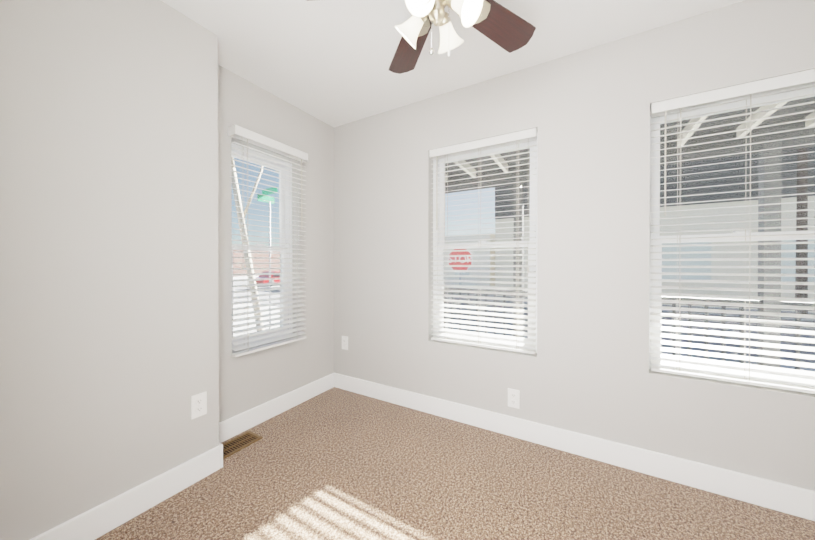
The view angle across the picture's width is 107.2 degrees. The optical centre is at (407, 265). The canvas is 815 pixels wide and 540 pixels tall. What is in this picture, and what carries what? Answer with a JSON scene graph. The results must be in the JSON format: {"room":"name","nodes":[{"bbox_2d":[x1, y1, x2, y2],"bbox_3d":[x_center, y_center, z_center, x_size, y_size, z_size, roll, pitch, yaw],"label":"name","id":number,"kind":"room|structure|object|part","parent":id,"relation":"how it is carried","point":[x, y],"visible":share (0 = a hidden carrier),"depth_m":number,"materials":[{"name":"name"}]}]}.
{"room":"empty bedroom","nodes":[
{"label":"empty bedroom","id":0,"kind":"room"},
{"bbox_2d":[0,0,218,539],"bbox_3d":[-1.411,-0.070,1.360,0.252,2.440,0.928,0,0,30],"label":"wall","id":1,"kind":"structure","parent":0,"point":[109,334],"depth_m":1.29,"materials":[{"name":"grey paint"}]},
{"bbox_2d":[30,445,219,539],"bbox_3d":[-1.292,1.085,1.306,0.016,0.132,0.912,0,0,30],"label":"baseboard","id":2,"kind":"structure","parent":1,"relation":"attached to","point":[98,521],"depth_m":1.37,"materials":[{"name":"white wood"}]},
{"bbox_2d":[191,391,206,419],"bbox_3d":[-1.116,0.749,1.610,0.009,0.124,0.076,0,0,30],"label":"electrical outlet","id":3,"kind":"object","parent":1,"relation":"attached to","point":[199,405],"visible":1,"depth_m":1.61,"materials":[{"name":"white plastic"}]},
{"bbox_2d":[219,443,222,467],"bbox_3d":[-1.166,1.082,1.770,0.268,0.132,0.016,0,0,30],"label":"baseboard","id":4,"kind":"structure","parent":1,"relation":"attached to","point":[221,455],"depth_m":1.70,"materials":[{"name":"white paint"}]},
{"bbox_2d":[218,65,333,421],"bbox_3d":[-1.690,-0.070,1.380,0.250,2.440,3.520,0,0,30],"label":"wall","id":5,"kind":"structure","parent":0,"point":[250,381],"depth_m":2.39,"materials":[{"name":"grey paint"}]},
{"bbox_2d":[231,143,292,347],"bbox_3d":[-1.156,-0.135,2.321,0.112,1.440,0.555,0,0,30],"label":"window","id":6,"kind":"structure","parent":5,"relation":"in","point":[283,207],"depth_m":2.47,"materials":[{"name":"white plastic"}]},
{"bbox_2d":[228,125,307,356],"bbox_3d":[-1.000,-0.157,2.229,0.083,1.516,0.599,0,0,30],"label":"window blind","id":7,"kind":"object","parent":6,"relation":"attached to","point":[247,135],"visible":0.98,"depth_m":2.17,"materials":[{"name":"white plastic"}]},
{"bbox_2d":[219,373,333,442],"bbox_3d":[-0.979,1.079,2.339,0.016,0.132,1.156,0,0,30],"label":"baseboard","id":8,"kind":"structure","parent":5,"relation":"attached to","point":[233,426],"depth_m":2.25,"materials":[{"name":"white paint"}]},
{"bbox_2d":[161,0,744,127],"bbox_3d":[-0.104,-1.345,0.521,3.850,0.120,3.890,0,0,30],"label":"ceiling","id":9,"kind":"structure","parent":0,"point":[328,62],"depth_m":1.75,"materials":[{"name":"white paint"}]},
{"bbox_2d":[307,0,535,73],"bbox_3d":[0.119,-1.027,1.062,1.015,0.521,1.020,0,0,30],"label":"fan","id":10,"kind":"object","parent":9,"relation":"hanging from","point":[504,28],"visible":1,"depth_m":1.21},
{"bbox_3d":[0.020,-0.905,1.144,0.084,0.109,0.109,-44,-20,23],"label":"lamp shade","id":11,"kind":"part","parent":10,"relation":"part of","materials":[{"name":"white glass"}]},
{"label":"blade","id":12,"kind":"part","parent":10,"relation":"part of","materials":[{"name":"brown wood"}]},
{"bbox_3d":[0.056,-0.904,1.006,0.109,0.109,0.084,0,40,30],"label":"lamp shade","id":13,"kind":"part","parent":10,"relation":"part of","materials":[{"name":"white glass"}]},
{"bbox_2d":[421,15,427,22],"bbox_3d":[0.054,-0.939,1.123,0.031,0.050,0.050,-44,-20,23],"label":"socket","id":14,"kind":"object","parent":10,"relation":"attached to","point":[423,19],"depth_m":1.12,"materials":[{"name":"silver metal"}]},
{"bbox_3d":[0.092,-0.899,1.149,0.018,0.188,0.019,0,0,30],"label":"chain","id":15,"kind":"part","parent":10,"relation":"part of","materials":[{"name":"silver metal"}]},
{"bbox_2d":[438,12,450,26],"bbox_3d":[0.137,-0.939,1.145,0.050,0.050,0.031,0,-40,30],"label":"socket","id":16,"kind":"object","parent":10,"relation":"attached to","point":[444,23],"depth_m":1.14,"materials":[{"name":"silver metal"}]},
{"bbox_2d":[446,0,452,9],"bbox_3d":[0.159,-0.938,1.062,0.031,0.050,0.050,44,21,23],"label":"socket","id":17,"kind":"object","parent":10,"relation":"attached to","point":[449,3],"depth_m":1.05,"materials":[{"name":"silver metal"}]},
{"bbox_3d":[0.157,-0.905,1.180,0.109,0.109,0.084,0,-40,30],"label":"lamp shade","id":18,"kind":"part","parent":10,"relation":"part of","materials":[{"name":"white glass"}]},
{"bbox_3d":[0.188,-0.909,1.045,0.059,0.040,0.040,44,21,23],"label":"bulb","id":19,"kind":"part","parent":10,"relation":"part of","materials":[{"name":"white glass"}]},
{"bbox_3d":[0.193,-0.904,1.042,0.084,0.109,0.109,44,21,23],"label":"lamp shade","id":20,"kind":"part","parent":10,"relation":"part of","materials":[{"name":"white glass"}]},
{"bbox_3d":[0.392,-1.027,1.285,0.389,0.006,0.140,0,-12,-34],"label":"blade","id":21,"kind":"part","parent":10,"relation":"part of","materials":[{"name":"brown wood"}]},
{"bbox_2d":[95,387,814,539],"bbox_3d":[-0.104,1.215,0.534,3.850,0.120,3.890,0,0,30],"label":"floor","id":22,"kind":"structure","parent":0,"point":[334,463],"depth_m":1.51,"materials":[{"name":"carpet"}]},
{"bbox_2d":[223,431,262,458],"bbox_3d":[-1.099,1.144,1.912,0.150,0.007,0.285,0,0,30],"label":"air vent register","id":23,"kind":"object","parent":22,"relation":"on","point":[238,443],"visible":0.81,"depth_m":1.94,"materials":[{"name":"brown metal"}]},
{"bbox_2d":[334,0,814,490],"bbox_3d":[0.815,-0.073,2.099,3.850,2.440,0.250,0,0,30],"label":"wall","id":24,"kind":"structure","parent":0,"point":[585,369],"depth_m":1.82,"materials":[{"name":"grey paint"}]},
{"bbox_2d":[342,336,347,349],"bbox_3d":[-0.578,0.713,2.767,0.076,0.124,0.009,0,0,30],"label":"electrical outlet","id":25,"kind":"object","parent":24,"relation":"attached to","point":[344,342],"visible":1,"depth_m":2.76,"materials":[{"name":"white plastic"}]},
{"bbox_2d":[433,132,537,352],"bbox_3d":[0.570,-0.152,2.257,0.783,1.485,0.112,0,0,30],"label":"window","id":26,"kind":"structure","parent":24,"relation":"in","point":[440,206],"depth_m":2.23,"materials":[{"name":"white plastic"}]},
{"bbox_2d":[429,128,536,353],"bbox_3d":[0.518,-0.155,2.168,0.767,1.474,0.069,0,0,30],"label":"window blind","id":27,"kind":"object","parent":26,"relation":"attached to","point":[523,136],"visible":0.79,"depth_m":2.15,"materials":[{"name":"white plastic"}]},
{"bbox_2d":[508,388,519,408],"bbox_3d":[0.711,0.892,2.015,0.076,0.124,0.009,0,0,30],"label":"electrical outlet","id":28,"kind":"object","parent":24,"relation":"attached to","point":[513,398],"visible":1,"depth_m":2.01,"materials":[{"name":"white plastic"}]},
{"bbox_2d":[334,373,814,520],"bbox_3d":[0.755,1.081,1.986,3.334,0.132,0.016,0,0,30],"label":"baseboard","id":29,"kind":"structure","parent":24,"relation":"attached to","point":[781,497],"depth_m":1.72,"materials":[{"name":"white paint"}]},
{"bbox_2d":[649,84,814,387],"bbox_3d":[1.738,-0.148,1.575,0.783,1.485,0.112,0,0,30],"label":"window","id":30,"kind":"structure","parent":24,"relation":"in","point":[654,180],"depth_m":1.61,"materials":[{"name":"glass"}]},
{"bbox_2d":[650,69,814,393],"bbox_3d":[1.686,-0.151,1.485,0.767,1.474,0.069,0,0,30],"label":"window blind","id":31,"kind":"object","parent":30,"relation":"attached to","point":[774,85],"visible":1,"depth_m":1.51,"materials":[{"name":"white plastic"}]},
{"label":"outside","id":32,"kind":"structure","parent":0,"visible":0},
{"bbox_2d":[233,276,814,371],"bbox_3d":[-6.073,2.085,23.368,150.000,0.200,150.000,0,0,30],"label":"ground","id":33,"kind":"structure","parent":32,"point":[497,333],"depth_m":12.03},
{"bbox_2d":[231,157,263,330],"bbox_3d":[-3.269,-0.995,5.317,0.695,6.174,2.548,0,0,30],"label":"trunk","id":34,"kind":"object","parent":33,"relation":"on","point":[236,186],"depth_m":5.38,"materials":[{"name":"beige plant"}]},
{"bbox_2d":[233,250,279,276],"bbox_3d":[-45.651,-0.350,34.911,14.000,4.550,70.000,0,0,30],"label":"brick building","id":35,"kind":"structure","parent":33,"relation":"on","point":[259,261],"depth_m":53.64,"materials":[{"name":"beige brick"}]},
{"bbox_2d":[257,187,277,245],"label":"street sign","id":36,"kind":"object","parent":33,"relation":"on","point":[269,198],"depth_m":9.78,"materials":[{"name":"green metal"}]},
{"bbox_2d":[269,251,270,328],"label":"pole","id":37,"kind":"object","parent":33,"relation":"on","point":[269,251],"depth_m":9.78,"materials":[{"name":"grey metal"}]},
{"bbox_2d":[448,249,472,299],"bbox_3d":[1.558,0.721,8.872,0.758,2.680,0.073,0,0,30],"label":"stop sign","id":38,"kind":"object","parent":33,"relation":"on","point":[463,263],"depth_m":8.84,"materials":[{"name":"red metal"}]},
{"bbox_2d":[444,233,494,288],"bbox_3d":[1.545,-0.180,31.036,17.400,4.250,13.050,0,0,30],"label":"building","id":39,"kind":"structure","parent":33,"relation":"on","point":[471,237],"depth_m":21.66,"materials":[{"name":"beige"}]},
{"bbox_2d":[495,147,814,312],"bbox_3d":[20.448,-2.463,18.183,27.000,8.950,12.140,0,0,30],"label":"building block","id":40,"kind":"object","parent":33,"relation":"on","point":[700,177],"depth_m":14.55,"materials":[{"name":"grey"}]},
{"bbox_2d":[795,148,807,313],"bbox_3d":[15.820,-2.930,12.047,2.200,9.950,0.320,0,0,30],"label":"utility pole","id":41,"kind":"object","parent":33,"relation":"on","point":[803,197],"depth_m":11.96,"materials":[{"name":"brown"}]},
{"bbox_3d":[1.874,1.669,2.532,7.150,0.850,1.549,0,0,30],"label":"floor","id":42,"kind":"structure","parent":33,"relation":"on","visible":0},
{"bbox_2d":[444,140,814,369],"bbox_3d":[2.247,0.091,3.133,6.320,2.300,0.100,0,0,30],"label":"porch railing","id":43,"kind":"object","parent":42,"relation":"on","point":[520,195],"depth_m":2.62,"materials":[{"name":"grey wood"}]},
{"bbox_2d":[266,96,814,193],"bbox_3d":[2.055,-1.207,2.828,7.950,0.300,2.269,0,0,30],"label":"porch roof","id":44,"kind":"structure","parent":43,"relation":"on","point":[770,137],"depth_m":2.75,"materials":[{"name":"grey wood"}]},
{"bbox_2d":[233,281,814,363],"bbox_3d":[18.099,2.049,9.235,94.000,0.019,150.000,0,0,30],"label":"asphalt","id":45,"kind":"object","parent":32,"point":[662,325],"depth_m":10.18,"materials":[{"name":"grey asphalt"}]},
{"bbox_2d":[255,271,279,285],"bbox_3d":[-12.833,1.260,29.633,1.820,1.380,4.400,0,0,27],"label":"car","id":46,"kind":"object","parent":45,"relation":"on","point":[264,281],"depth_m":28.33,"materials":[{"name":"red metal"}]}
]}

